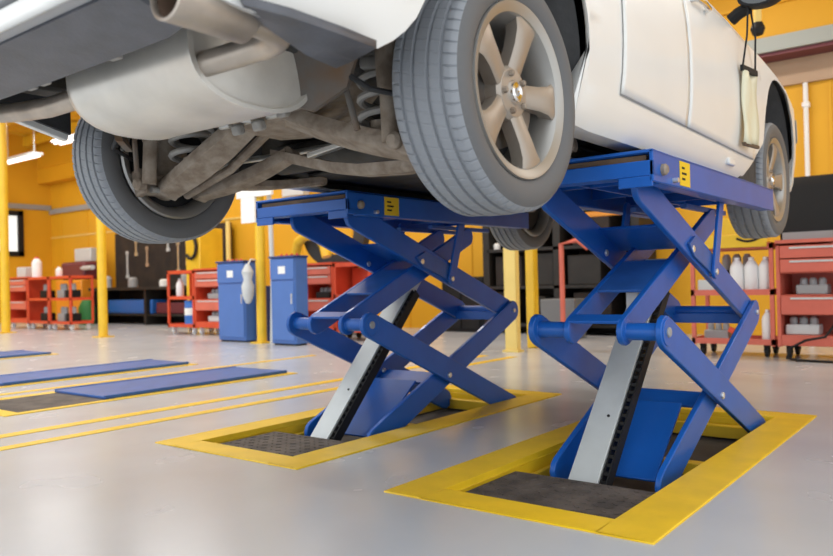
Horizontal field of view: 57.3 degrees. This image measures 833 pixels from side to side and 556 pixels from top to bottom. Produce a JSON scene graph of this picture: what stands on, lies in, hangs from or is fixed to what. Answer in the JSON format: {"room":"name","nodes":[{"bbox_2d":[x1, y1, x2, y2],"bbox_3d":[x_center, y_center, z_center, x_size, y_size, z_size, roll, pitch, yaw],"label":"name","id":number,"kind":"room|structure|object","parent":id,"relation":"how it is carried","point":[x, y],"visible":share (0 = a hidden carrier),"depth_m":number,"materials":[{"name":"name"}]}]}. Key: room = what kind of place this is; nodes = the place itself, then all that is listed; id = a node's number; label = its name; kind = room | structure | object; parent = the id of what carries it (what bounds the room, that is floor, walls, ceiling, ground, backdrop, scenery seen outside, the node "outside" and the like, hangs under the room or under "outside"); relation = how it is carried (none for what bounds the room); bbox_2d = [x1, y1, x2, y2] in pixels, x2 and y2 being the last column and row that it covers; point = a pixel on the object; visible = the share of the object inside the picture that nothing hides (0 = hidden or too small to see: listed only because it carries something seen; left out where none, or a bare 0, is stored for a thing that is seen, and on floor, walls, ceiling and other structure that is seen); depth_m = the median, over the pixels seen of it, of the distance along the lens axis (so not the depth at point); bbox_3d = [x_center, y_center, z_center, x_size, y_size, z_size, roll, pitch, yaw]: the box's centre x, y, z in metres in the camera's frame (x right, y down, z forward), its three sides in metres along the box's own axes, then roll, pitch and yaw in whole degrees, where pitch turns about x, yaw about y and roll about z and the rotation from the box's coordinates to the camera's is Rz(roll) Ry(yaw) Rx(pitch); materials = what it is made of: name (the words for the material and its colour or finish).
{"room":"auto repair garage","nodes":[
{"label":"auto repair garage","id":0,"kind":"room"},
{"bbox_2d":[0,134,52,322],"bbox_3d":[-13.553,-1.360,13.347,0.100,4.950,14.600,-2,0,38],"label":"wall","id":1,"kind":"structure","parent":0,"point":[23,186],"depth_m":18.61,"materials":[{"name":"yellow paint"}]},
{"bbox_2d":[8,210,23,255],"bbox_3d":[-9.936,-1.064,17.949,0.110,1.100,1.300,-2,0,38],"label":"window","id":2,"kind":"structure","parent":1,"relation":"in","point":[15,218],"depth_m":18.34,"materials":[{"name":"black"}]},
{"bbox_2d":[6,121,77,146],"bbox_3d":[-0.757,-3.702,8.811,25.800,0.491,4.820,-2,0,38],"label":"trim","id":3,"kind":"structure","parent":1,"relation":"attached to","point":[39,138],"depth_m":18.03,"materials":[{"name":"orange paint"}]},
{"bbox_2d":[8,203,89,214],"bbox_3d":[-9.625,-1.689,16.558,2.190,0.220,4.490,-2,0,38],"label":"trim","id":4,"kind":"structure","parent":1,"relation":"attached to","point":[10,205],"depth_m":18.47,"materials":[{"name":"grey paint"}]},
{"bbox_2d":[8,111,79,136],"bbox_3d":[-0.805,-3.873,8.657,26.320,0.420,6.400,-2,0,38],"label":"ceiling","id":5,"kind":"structure","parent":0,"point":[15,129],"depth_m":17.82,"materials":[{"name":"paint"}]},
{"bbox_2d":[7,125,42,163],"bbox_3d":[-8.627,-3.072,16.598,1.500,1.022,0.240,-2,0,38],"label":"ceiling lamp","id":6,"kind":"object","parent":5,"relation":"hanging from","point":[29,155],"visible":0.77,"depth_m":16.41,"materials":[{"name":"grey paint"}]},
{"bbox_2d":[51,134,73,144],"bbox_3d":[-6.809,-3.188,15.193,1.500,0.892,0.240,-2,0,38],"label":"ceiling lamp","id":7,"kind":"object","parent":5,"relation":"hanging from","point":[70,137],"visible":0.3,"depth_m":15.41,"materials":[{"name":"grey paint"}]},
{"bbox_2d":[0,322,832,555],"bbox_3d":[-3.277,0.828,5.382,25.800,0.001,14.500,-2,0,38],"label":"floor","id":8,"kind":"structure","parent":0,"point":[120,492],"depth_m":2.98,"materials":[{"name":"grey concrete"}]},
{"bbox_2d":[0,123,16,333],"bbox_3d":[-7.286,-1.182,13.439,0.255,4.300,0.255,-2,0,38],"label":"post","id":9,"kind":"object","parent":8,"relation":"on","point":[4,224],"visible":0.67,"depth_m":13.38,"materials":[{"name":"metal"}]},
{"bbox_2d":[0,350,55,359],"bbox_3d":[-5.117,0.871,7.907,0.800,0.030,2.450,-2,0,38],"label":"lift","id":10,"kind":"object","parent":8,"relation":"on","point":[17,353],"visible":1,"depth_m":8.52,"materials":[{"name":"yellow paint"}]},
{"bbox_2d":[10,277,47,327],"bbox_3d":[-7.705,0.485,15.127,0.800,1.004,0.472,-2,0,38],"label":"cart","id":11,"kind":"object","parent":8,"relation":"on","point":[18,291],"visible":0.59,"depth_m":14.91,"materials":[{"name":"red metal"}]},
{"bbox_2d":[17,267,31,276],"bbox_3d":[-7.701,-0.102,15.112,0.350,0.221,0.280,-2,0,38],"label":"box","id":12,"kind":"object","parent":11,"relation":"on","point":[21,271],"visible":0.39,"depth_m":14.96,"materials":[{"name":"white cardboard"}]},
{"bbox_2d":[27,277,68,328],"bbox_3d":[-7.049,0.474,14.635,0.800,0.989,0.450,-2,0,38],"label":"cart","id":13,"kind":"object","parent":8,"relation":"on","point":[30,321],"visible":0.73,"depth_m":14.54,"materials":[{"name":"red metal"}]},
{"bbox_2d":[31,257,41,276],"bbox_3d":[-7.364,-0.203,14.775,0.178,0.420,0.178,-2,0,38],"label":"bottle","id":14,"kind":"object","parent":13,"relation":"on","point":[36,264],"visible":0.84,"depth_m":14.70,"materials":[{"name":"white plastic"}]},
{"bbox_2d":[40,284,54,297],"bbox_3d":[-7.058,0.261,14.582,0.240,0.285,0.180,-2,0,38],"label":"gear","id":15,"kind":"object","parent":13,"relation":"on","point":[43,294],"visible":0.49,"depth_m":14.54,"materials":[{"name":"black metal"}]},
{"bbox_2d":[41,307,55,320],"bbox_3d":[-7.048,0.691,14.580,0.240,0.285,0.180,-2,0,38],"label":"gear","id":16,"kind":"object","parent":13,"relation":"on","point":[44,316],"visible":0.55,"depth_m":14.54,"materials":[{"name":"black plastic"}]},
{"bbox_2d":[48,275,93,329],"bbox_3d":[-6.408,0.456,14.140,0.780,0.989,0.450,-2,0,38],"label":"cart","id":17,"kind":"object","parent":8,"relation":"on","point":[70,299],"visible":0.98,"depth_m":14.01,"materials":[{"name":"red metal"}]},
{"bbox_2d":[57,284,67,297],"bbox_3d":[-6.551,0.247,14.191,0.240,0.285,0.180,-2,0,38],"label":"gear","id":18,"kind":"object","parent":17,"relation":"on","point":[60,293],"visible":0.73,"depth_m":14.12,"materials":[{"name":"grey paint"}]},
{"bbox_2d":[58,307,68,320],"bbox_3d":[-6.541,0.676,14.189,0.240,0.285,0.180,-2,0,38],"label":"gear","id":19,"kind":"object","parent":17,"relation":"on","point":[61,316],"visible":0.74,"depth_m":14.12,"materials":[{"name":"grey paint"}]},
{"bbox_2d":[65,283,80,297],"bbox_3d":[-6.314,0.240,14.008,0.240,0.285,0.180,-2,0,38],"label":"gear","id":20,"kind":"object","parent":17,"relation":"on","point":[75,293],"visible":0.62,"depth_m":13.94,"materials":[{"name":"black metal"}]},
{"bbox_2d":[66,307,81,321],"bbox_3d":[-6.304,0.670,14.006,0.240,0.285,0.180,-2,0,38],"label":"gear","id":21,"kind":"object","parent":17,"relation":"on","point":[76,316],"visible":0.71,"depth_m":13.94,"materials":[{"name":"black plastic"}]},
{"bbox_2d":[56,248,96,318],"bbox_3d":[-7.317,0.158,16.860,1.610,1.660,0.648,-2,0,38],"label":"machine","id":22,"kind":"object","parent":8,"relation":"on","point":[85,263],"visible":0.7,"depth_m":16.81,"materials":[{"name":"orange metal"}]},
{"bbox_2d":[62,261,96,279],"bbox_3d":[-7.512,-0.156,17.037,1.000,0.400,0.400,-2,0,38],"label":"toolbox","id":23,"kind":"object","parent":22,"relation":"attached to","point":[69,268],"depth_m":16.78,"materials":[{"name":"red metal"}]},
{"bbox_2d":[78,300,95,324],"bbox_3d":[-6.935,0.715,16.034,0.339,0.520,0.339,-2,0,38],"label":"canister","id":24,"kind":"object","parent":8,"relation":"on","point":[84,308],"visible":0.56,"depth_m":15.90,"materials":[{"name":"green plastic"}]},
{"bbox_2d":[0,359,197,387],"bbox_3d":[-3.060,0.814,6.401,0.740,0.030,2.380,-2,0,38],"label":"lift","id":25,"kind":"object","parent":8,"relation":"on","point":[53,375],"visible":1,"depth_m":6.52,"materials":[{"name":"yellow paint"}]},
{"bbox_2d":[92,217,114,337],"bbox_3d":[-4.810,-1.251,11.591,0.231,4.300,0.231,-2,0,38],"label":"post","id":26,"kind":"object","parent":8,"relation":"on","point":[100,227],"visible":0.47,"depth_m":11.53,"materials":[{"name":"metal"}]},
{"bbox_2d":[0,366,296,416],"bbox_3d":[-1.988,0.783,5.548,0.800,0.030,2.300,-2,0,38],"label":"lift","id":27,"kind":"object","parent":8,"relation":"on","point":[74,396],"visible":1,"depth_m":5.36,"materials":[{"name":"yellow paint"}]},
{"bbox_2d":[0,355,316,395],"bbox_3d":[-2.081,0.804,6.416,0.070,0.002,3.400,-2,0,38],"label":"trim","id":28,"kind":"structure","parent":8,"relation":"on","point":[308,355],"depth_m":6.22,"materials":[{"name":"yellow paint"}]},
{"bbox_2d":[88,222,231,324],"bbox_3d":[-5.231,-0.044,15.405,4.100,1.950,0.800,-2,0,38],"label":"bench","id":29,"kind":"object","parent":8,"relation":"on","point":[160,261],"visible":0.33,"depth_m":15.99,"materials":[{"name":"brown metal"}]},
{"bbox_2d":[108,299,166,313],"bbox_3d":[-5.761,0.585,15.759,1.600,0.280,0.400,-2,0,38],"label":"crate","id":30,"kind":"object","parent":29,"relation":"on","point":[134,306],"visible":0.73,"depth_m":15.57,"materials":[{"name":"blue plastic"}]},
{"bbox_2d":[97,313,184,315],"bbox_3d":[-5.188,0.730,15.350,4.000,0.040,0.550,-2,0,38],"label":"shelf","id":31,"kind":"object","parent":29,"relation":"attached to","point":[109,314],"depth_m":15.29,"materials":[{"name":"brown metal"}]},
{"bbox_2d":[156,302,183,313],"bbox_3d":[-4.644,0.584,14.915,1.000,0.220,0.370,-2,0,38],"label":"crate","id":32,"kind":"object","parent":29,"relation":"on","point":[176,307],"visible":0.51,"depth_m":14.76,"materials":[{"name":"red plastic"}]},
{"bbox_2d":[167,270,213,333],"bbox_3d":[-3.532,0.376,12.008,0.680,0.989,0.450,-2,0,38],"label":"cart","id":33,"kind":"object","parent":8,"relation":"on","point":[174,326],"visible":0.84,"depth_m":11.94,"materials":[{"name":"red metal"}]},
{"bbox_2d":[176,279,183,295],"bbox_3d":[-3.738,0.161,12.044,0.118,0.300,0.118,-2,0,38],"label":"bottle","id":34,"kind":"object","parent":33,"relation":"on","point":[179,285],"visible":0.8,"depth_m":12.00,"materials":[{"name":"white plastic"}]},
{"bbox_2d":[184,300,192,323],"bbox_3d":[-3.479,0.541,11.875,0.272,0.385,0.272,-2,0,38],"label":"drum","id":35,"kind":"object","parent":33,"relation":"on","point":[188,313],"visible":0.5,"depth_m":11.75,"materials":[{"name":"blue plastic"}]},
{"bbox_2d":[185,228,222,328],"bbox_3d":[-3.748,0.009,13.396,0.400,1.750,0.570,-2,0,38],"label":"tall cabinet","id":36,"kind":"object","parent":8,"relation":"on","point":[204,251],"visible":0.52,"depth_m":13.27,"materials":[{"name":"metal"}]},
{"bbox_2d":[193,268,218,334],"bbox_3d":[-2.977,0.353,11.566,0.700,1.004,0.472,-2,0,38],"label":"cart","id":37,"kind":"object","parent":8,"relation":"on","point":[205,279],"visible":0.33,"depth_m":11.51,"materials":[{"name":"red metal"}]},
{"bbox_2d":[193,268,216,271],"bbox_3d":[-2.986,-0.127,11.572,0.700,0.045,0.465,-2,0,38],"label":"tray","id":38,"kind":"object","parent":37,"relation":"on","point":[202,269],"depth_m":11.41,"materials":[{"name":"red metal"}]},
{"bbox_2d":[208,311,218,321],"bbox_3d":[-2.981,0.580,11.504,0.300,0.152,0.180,-2,0,38],"label":"gear","id":39,"kind":"object","parent":37,"relation":"in","point":[215,315],"visible":0.56,"depth_m":11.46,"materials":[{"name":"grey paint"}]},
{"bbox_2d":[215,259,256,341],"bbox_3d":[-2.358,0.290,10.021,0.570,1.084,0.240,-2,0,38],"label":"base cabinet","id":40,"kind":"object","parent":8,"relation":"on","point":[237,318],"visible":0.87,"depth_m":9.90,"materials":[{"name":"blue metal"}]},
{"bbox_2d":[225,221,230,260],"bbox_3d":[-3.222,-0.055,13.097,0.079,1.850,0.079,-2,0,38],"label":"pole","id":41,"kind":"object","parent":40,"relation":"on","point":[228,234],"visible":0.34,"depth_m":13.07,"materials":[{"name":"yellow metal"}]},
{"bbox_2d":[0,355,513,450],"bbox_3d":[-1.418,0.777,4.388,0.400,0.002,7.200,-2,0,38],"label":"floor marking line","id":42,"kind":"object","parent":8,"relation":"on","point":[475,363],"depth_m":4.34,"materials":[{"name":"yellow paint"}]},
{"bbox_2d":[250,196,269,343],"bbox_3d":[-2.000,-1.329,9.636,0.211,4.300,0.211,-2,0,38],"label":"post","id":43,"kind":"object","parent":8,"relation":"on","point":[259,230],"visible":0.46,"depth_m":9.58,"materials":[{"name":"metal"}]},
{"bbox_2d":[241,259,255,303],"bbox_3d":[-2.111,0.040,9.538,0.164,0.568,0.156,-1,0,18],"label":"rag","id":44,"kind":"object","parent":43,"relation":"hanging from","point":[247,286],"visible":1,"depth_m":9.49,"materials":[{"name":"white fabric"}]},
{"bbox_2d":[236,190,272,223],"bbox_3d":[-2.034,-1.018,9.563,0.660,0.640,0.036,-2,0,38],"label":"notice board","id":45,"kind":"object","parent":43,"relation":"attached to","point":[248,198],"visible":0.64,"depth_m":9.60,"materials":[{"name":"white paper"}]},
{"bbox_2d":[266,286,269,340],"bbox_3d":[-1.956,0.462,9.890,0.120,0.720,0.140,-2,0,38],"label":"bin","id":46,"kind":"object","parent":8,"relation":"on","point":[267,287],"visible":0.22,"depth_m":9.84,"materials":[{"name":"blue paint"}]},
{"bbox_2d":[266,195,273,342],"bbox_3d":[-1.825,-0.233,9.553,0.089,2.102,0.079,-2,0,38],"label":"pipe","id":47,"kind":"object","parent":8,"relation":"on","point":[270,227],"visible":0.43,"depth_m":9.53,"materials":[{"name":"grey paint"}]},
{"bbox_2d":[268,253,307,345],"bbox_3d":[-1.542,0.257,9.214,0.450,1.104,0.240,-2,0,38],"label":"base cabinet","id":48,"kind":"object","parent":8,"relation":"on","point":[288,273],"visible":0.99,"depth_m":9.12,"materials":[{"name":"blue metal"}]},
{"bbox_2d":[291,235,356,334],"bbox_3d":[-1.347,0.070,11.020,1.000,1.489,0.800,-2,0,38],"label":"machine","id":49,"kind":"object","parent":8,"relation":"on","point":[300,240],"visible":0.15,"depth_m":10.83,"materials":[{"name":"yellow paint"}]},
{"bbox_2d":[304,230,368,262],"bbox_3d":[-1.161,-0.653,10.993,0.999,0.999,0.220,-1,0,21],"label":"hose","id":50,"kind":"object","parent":49,"relation":"on","point":[312,248],"visible":0.17,"depth_m":10.95,"materials":[{"name":"grey rubber"}]},
{"bbox_2d":[307,262,354,337],"bbox_3d":[-1.160,0.302,10.140,0.560,1.004,0.476,-2,0,38],"label":"cart","id":51,"kind":"object","parent":8,"relation":"on","point":[319,275],"visible":0.26,"depth_m":9.96,"materials":[{"name":"red metal"}]},
{"bbox_2d":[316,287,331,297],"bbox_3d":[-1.181,0.194,10.085,0.250,0.142,0.180,-2,0,38],"label":"gear","id":52,"kind":"object","parent":51,"relation":"in","point":[325,292],"visible":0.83,"depth_m":10.02,"materials":[{"name":"black plastic"}]},
{"bbox_2d":[307,262,349,266],"bbox_3d":[-1.170,-0.177,10.144,0.560,0.045,0.465,-2,0,38],"label":"tray","id":53,"kind":"object","parent":51,"relation":"on","point":[326,264],"depth_m":9.91,"materials":[{"name":"red metal"}]},
{"bbox_2d":[333,262,370,337],"bbox_3d":[-0.679,0.296,9.781,0.620,0.989,0.450,-2,0,38],"label":"cart","id":54,"kind":"object","parent":8,"relation":"on","point":[335,265],"visible":0.16,"depth_m":9.78,"materials":[{"name":"red metal"}]},
{"bbox_2d":[352,268,371,285],"bbox_3d":[-0.609,0.042,9.881,0.520,0.364,0.100,-2,0,38],"label":"tool case","id":55,"kind":"object","parent":54,"relation":"on","point":[358,274],"visible":0.24,"depth_m":9.93,"materials":[{"name":"plastic"}]},
{"bbox_2d":[442,276,483,331],"bbox_3d":[0.779,0.374,10.980,0.700,0.780,0.470,-2,0,38],"label":"base cabinet","id":56,"kind":"object","parent":8,"relation":"on","point":[462,325],"visible":0.32,"depth_m":10.77,"materials":[{"name":"black plastic"}]},
{"bbox_2d":[502,247,523,352],"bbox_3d":[0.920,-1.409,7.660,0.180,4.300,0.120,-2,0,38],"label":"lift column","id":57,"kind":"structure","parent":8,"relation":"on","point":[510,257],"depth_m":7.61,"materials":[{"name":"yellow metal"}]},
{"bbox_2d":[525,249,538,347],"bbox_3d":[1.184,-1.413,8.050,0.100,4.300,0.100,-2,0,38],"label":"lift column","id":58,"kind":"structure","parent":8,"relation":"on","point":[531,262],"depth_m":8.01,"materials":[{"name":"yellow metal"}]},
{"bbox_2d":[540,298,585,338],"bbox_3d":[1.769,0.490,9.189,0.450,0.480,0.300,-2,0,38],"label":"chest","id":59,"kind":"object","parent":8,"relation":"on","point":[550,308],"visible":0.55,"depth_m":9.09,"materials":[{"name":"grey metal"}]},
{"bbox_2d":[482,210,655,332],"bbox_3d":[1.970,-0.345,10.028,2.220,2.150,0.590,-2,0,38],"label":"rack","id":60,"kind":"object","parent":8,"relation":"on","point":[560,235],"visible":0.16,"depth_m":9.96,"materials":[{"name":"black metal"}]},
{"bbox_2d":[496,256,525,285],"bbox_3d":[1.362,-0.094,10.443,0.400,0.399,0.400,-2,0,38],"label":"storage box","id":61,"kind":"object","parent":60,"relation":"on","point":[499,260],"visible":0.46,"depth_m":10.33,"materials":[{"name":"black plastic"}]},
{"bbox_2d":[497,291,525,322],"bbox_3d":[1.334,0.397,10.470,0.350,0.419,0.400,-2,0,38],"label":"storage box","id":62,"kind":"object","parent":60,"relation":"on","point":[522,293],"visible":0.11,"depth_m":10.33,"materials":[{"name":"brown metal"}]},
{"bbox_2d":[487,245,584,252],"bbox_3d":[1.964,-0.390,10.006,2.100,0.040,0.550,-2,0,38],"label":"shelf","id":63,"kind":"object","parent":60,"relation":"attached to","point":[567,248],"depth_m":10.00,"materials":[{"name":"brown metal"}]},
{"bbox_2d":[526,295,553,322],"bbox_3d":[1.691,0.417,10.195,0.300,0.359,0.400,-2,0,38],"label":"storage box","id":64,"kind":"object","parent":60,"relation":"on","point":[540,297],"visible":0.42,"depth_m":10.00,"materials":[{"name":"brown metal"}]},
{"bbox_2d":[489,284,597,288],"bbox_3d":[1.976,0.110,10.003,2.100,0.040,0.550,-2,0,38],"label":"shelf","id":65,"kind":"object","parent":60,"relation":"attached to","point":[493,286],"depth_m":9.87,"materials":[{"name":"brown metal"}]},
{"bbox_2d":[537,253,553,284],"bbox_3d":[1.797,-0.116,10.107,0.250,0.419,0.400,-2,0,38],"label":"storage box","id":66,"kind":"object","parent":60,"relation":"on","point":[545,260],"visible":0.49,"depth_m":9.94,"materials":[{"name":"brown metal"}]},
{"bbox_2d":[541,230,552,246],"bbox_3d":[1.668,-0.552,10.201,0.200,0.299,0.400,-2,0,38],"label":"storage box","id":67,"kind":"object","parent":60,"relation":"on","point":[549,242],"visible":0.06,"depth_m":10.18,"materials":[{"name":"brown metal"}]},
{"bbox_2d":[520,322,616,327],"bbox_3d":[1.988,0.610,10.000,2.100,0.040,0.550,-2,0,38],"label":"shelf","id":68,"kind":"object","parent":60,"relation":"attached to","point":[524,324],"depth_m":9.45,"materials":[{"name":"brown metal"}]},
{"bbox_2d":[567,254,610,284],"bbox_3d":[2.233,-0.108,9.771,0.450,0.379,0.400,-2,0,38],"label":"storage box","id":69,"kind":"object","parent":60,"relation":"on","point":[587,269],"visible":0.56,"depth_m":9.61,"materials":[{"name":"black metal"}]},
{"bbox_2d":[572,215,620,244],"bbox_3d":[2.300,-0.600,9.712,0.500,0.359,0.400,-2,0,38],"label":"storage box","id":70,"kind":"object","parent":60,"relation":"on","point":[602,221],"visible":0.22,"depth_m":9.48,"materials":[{"name":"black plastic"}]},
{"bbox_2d":[574,292,623,324],"bbox_3d":[2.324,0.380,9.707,0.500,0.399,0.400,-2,0,38],"label":"storage box","id":71,"kind":"object","parent":60,"relation":"on","point":[616,307],"visible":0.36,"depth_m":9.58,"materials":[{"name":"black plastic"}]},
{"bbox_2d":[559,238,587,321],"bbox_3d":[1.763,0.134,8.746,0.497,1.188,0.200,-2,0,38],"label":"stand","id":72,"kind":"object","parent":8,"relation":"on","point":[561,245],"visible":0.55,"depth_m":8.78,"materials":[{"name":"red metal"}]},
{"bbox_2d":[690,242,778,356],"bbox_3d":[2.908,0.195,6.885,0.700,0.989,0.450,-2,0,38],"label":"cart","id":73,"kind":"object","parent":8,"relation":"on","point":[754,339],"visible":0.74,"depth_m":6.67,"materials":[{"name":"red metal"}]},
{"bbox_2d":[698,280,714,289],"bbox_3d":[2.660,0.072,6.904,0.170,0.112,0.140,-2,0,38],"label":"carton","id":74,"kind":"object","parent":73,"relation":"on","point":[702,284],"visible":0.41,"depth_m":6.87,"materials":[{"name":"white cardboard"}]},
{"bbox_2d":[704,323,731,337],"bbox_3d":[2.771,0.482,6.976,0.220,0.152,0.180,-2,0,38],"label":"gear","id":75,"kind":"object","parent":73,"relation":"on","point":[714,330],"visible":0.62,"depth_m":6.92,"materials":[{"name":"grey paint"}]},
{"bbox_2d":[722,254,750,273],"bbox_3d":[2.932,-0.047,6.958,0.300,0.342,0.180,-2,0,38],"label":"bottle","id":76,"kind":"object","parent":73,"relation":"on","point":[726,260],"visible":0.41,"depth_m":6.97,"materials":[{"name":"grey plastic"}]},
{"bbox_2d":[730,258,744,288],"bbox_3d":[2.858,-0.028,6.788,0.118,0.305,0.118,-2,0,38],"label":"bottle","id":77,"kind":"object","parent":73,"relation":"on","point":[736,268],"visible":0.72,"depth_m":6.74,"materials":[{"name":"white plastic"}]},
{"bbox_2d":[744,257,758,288],"bbox_3d":[2.953,-0.030,6.715,0.118,0.305,0.118,-2,0,38],"label":"bottle","id":78,"kind":"object","parent":73,"relation":"on","point":[751,272],"visible":0.84,"depth_m":6.67,"materials":[{"name":"white plastic"}]},
{"bbox_2d":[758,257,768,288],"bbox_3d":[3.048,-0.033,6.641,0.118,0.305,0.118,-2,0,38],"label":"bottle","id":79,"kind":"object","parent":73,"relation":"on","point":[763,268],"visible":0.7,"depth_m":6.60,"materials":[{"name":"white plastic"}]},
{"bbox_2d":[762,309,770,338],"bbox_3d":[3.054,0.412,6.617,0.099,0.275,0.099,-2,0,38],"label":"bottle","id":80,"kind":"object","parent":73,"relation":"on","point":[766,332],"visible":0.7,"depth_m":6.59,"materials":[{"name":"white plastic"}]},
{"bbox_2d":[775,237,832,357],"bbox_3d":[3.486,0.171,6.425,0.740,1.004,0.472,-2,0,38],"label":"cart","id":81,"kind":"object","parent":8,"relation":"on","point":[796,259],"visible":0.84,"depth_m":6.39,"materials":[{"name":"red metal"}]},
{"bbox_2d":[775,237,832,245],"bbox_3d":[3.477,-0.308,6.430,0.740,0.045,0.465,-2,0,38],"label":"tray","id":82,"kind":"object","parent":81,"relation":"on","point":[813,241],"depth_m":6.33,"materials":[{"name":"red metal"}]},
{"bbox_2d":[786,316,822,334],"bbox_3d":[3.302,0.403,6.489,0.260,0.152,0.180,-2,0,38],"label":"gear","id":83,"kind":"object","parent":81,"relation":"in","point":[794,328],"visible":1,"depth_m":6.43,"materials":[{"name":"grey paint"}]},
{"bbox_2d":[780,174,832,239],"bbox_3d":[3.466,-0.586,6.475,0.660,0.565,0.322,-2,0,38],"label":"case","id":84,"kind":"object","parent":81,"relation":"on","point":[810,214],"visible":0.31,"depth_m":6.41,"materials":[{"name":"black plastic"}]},
{"bbox_2d":[796,277,830,294],"bbox_3d":[3.357,0.066,6.442,0.240,0.142,0.180,-2,0,38],"label":"gear","id":85,"kind":"object","parent":81,"relation":"in","point":[804,288],"visible":0.99,"depth_m":6.38,"materials":[{"name":"grey paint"}]},
{"bbox_2d":[786,325,832,362],"bbox_3d":[3.302,0.522,6.165,0.558,0.306,0.245,-2,0,44],"label":"cable","id":86,"kind":"object","parent":8,"relation":"on","point":[831,328],"visible":1,"depth_m":6.18,"materials":[{"name":"black plastic"}]},
{"bbox_2d":[51,79,832,335],"bbox_3d":[1.120,-1.719,11.170,25.800,4.950,0.112,-2,0,38],"label":"wall","id":87,"kind":"structure","parent":0,"point":[820,93],"depth_m":11.47,"materials":[{"name":"yellow paint"}]},
{"bbox_2d":[51,217,240,238],"bbox_3d":[-3.929,-1.138,15.002,13.100,0.030,0.015,-2,0,38],"label":"trim","id":88,"kind":"structure","parent":87,"relation":"attached to","point":[234,217],"depth_m":17.89,"materials":[{"name":"yellow metal"}]},
{"bbox_2d":[282,189,308,196],"bbox_3d":[-2.150,-1.633,13.528,0.540,0.360,0.165,-2,0,38],"label":"junction box","id":89,"kind":"object","parent":87,"relation":"attached to","point":[285,192],"visible":0.3,"depth_m":13.46,"materials":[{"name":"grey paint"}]},
{"bbox_2d":[36,0,832,184],"bbox_3d":[0.947,-3.136,10.997,25.800,1.070,0.350,-2,0,38],"label":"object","id":90,"kind":"structure","parent":87,"relation":"attached to","point":[55,166],"depth_m":8.56,"materials":[{"name":"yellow paint"}]},
{"bbox_2d":[747,24,832,54],"bbox_3d":[6.178,-2.660,6.953,12.600,0.165,0.370,-2,0,38],"label":"trim","id":91,"kind":"structure","parent":87,"relation":"attached to","point":[821,34],"depth_m":8.31,"materials":[{"name":"grey metal"}]},
{"bbox_2d":[758,41,832,63],"bbox_3d":[6.193,-2.557,6.968,12.600,0.038,0.330,-2,0,38],"label":"trim","id":92,"kind":"structure","parent":87,"relation":"attached to","point":[824,47],"depth_m":8.41,"materials":[{"name":"red metal"}]},
{"bbox_2d":[766,52,832,86],"bbox_3d":[6.287,-2.393,7.084,12.600,0.288,0.045,-2,0,38],"label":"trim","id":93,"kind":"structure","parent":87,"relation":"attached to","point":[818,67],"depth_m":8.55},
{"bbox_2d":[802,82,809,175],"bbox_3d":[4.397,-0.761,8.538,0.070,2.850,0.085,-2,0,38],"label":"downpipe","id":94,"kind":"object","parent":87,"relation":"attached to","point":[805,104],"visible":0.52,"depth_m":8.51,"materials":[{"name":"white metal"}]},
{"bbox_2d":[341,408,738,491],"bbox_3d":[0.400,0.872,3.686,2.350,0.040,2.267,-2,0,38],"label":"floor","id":95,"kind":"structure","parent":0,"point":[706,447],"depth_m":3.77,"materials":[{"name":"concrete"}]},
{"bbox_2d":[155,190,561,469],"bbox_3d":[-0.168,0.231,4.152,0.950,1.264,2.258,-2,0,38],"label":"scissor lift","id":96,"kind":"object","parent":95,"relation":"on","point":[377,399],"visible":0.95,"depth_m":4.00,"materials":[{"name":"blue metal"}]},
{"bbox_2d":[384,148,816,544],"bbox_3d":[0.936,0.199,3.227,0.950,1.264,2.258,-2,0,38],"label":"scissor lift","id":97,"kind":"object","parent":95,"relation":"on","point":[564,476],"visible":0.91,"depth_m":3.02,"materials":[{"name":"blue metal"}]},
{"bbox_2d":[0,0,796,250],"bbox_3d":[0.408,-0.966,3.641,2.210,1.598,4.798,-2,0,38],"label":"car","id":98,"kind":"object","parent":97,"relation":"on","point":[474,108],"visible":0.92,"depth_m":2.13,"materials":[{"name":"white paint"}]},
{"bbox_2d":[309,171,429,192],"bbox_3d":[0.077,-0.479,3.882,0.400,0.014,1.350,-2,0,38],"label":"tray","id":99,"kind":"object","parent":98,"relation":"on","point":[413,182],"depth_m":3.62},
{"bbox_2d":[740,6,759,148],"bbox_3d":[1.589,-0.961,3.627,0.177,0.675,0.039,-1,0,-41],"label":"work light","id":100,"kind":"object","parent":98,"relation":"hanging from","point":[749,75],"visible":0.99,"depth_m":3.62,"materials":[{"name":"beige plastic"}]},
{"bbox_2d":[727,0,780,24],"bbox_3d":[1.619,-1.317,3.635,0.270,0.168,0.130,-2,0,38],"label":"mirror","id":101,"kind":"object","parent":98,"relation":"attached to","point":[739,12],"depth_m":3.62,"materials":[{"name":"black plastic"}]},
{"bbox_2d":[741,0,766,3],"bbox_3d":[1.603,-1.333,3.564,0.170,0.092,0.004,-2,0,38],"label":"mirror glass","id":102,"kind":"object","parent":98,"relation":"attached to","point":[742,1],"depth_m":3.58,"materials":[{"name":"grey"}]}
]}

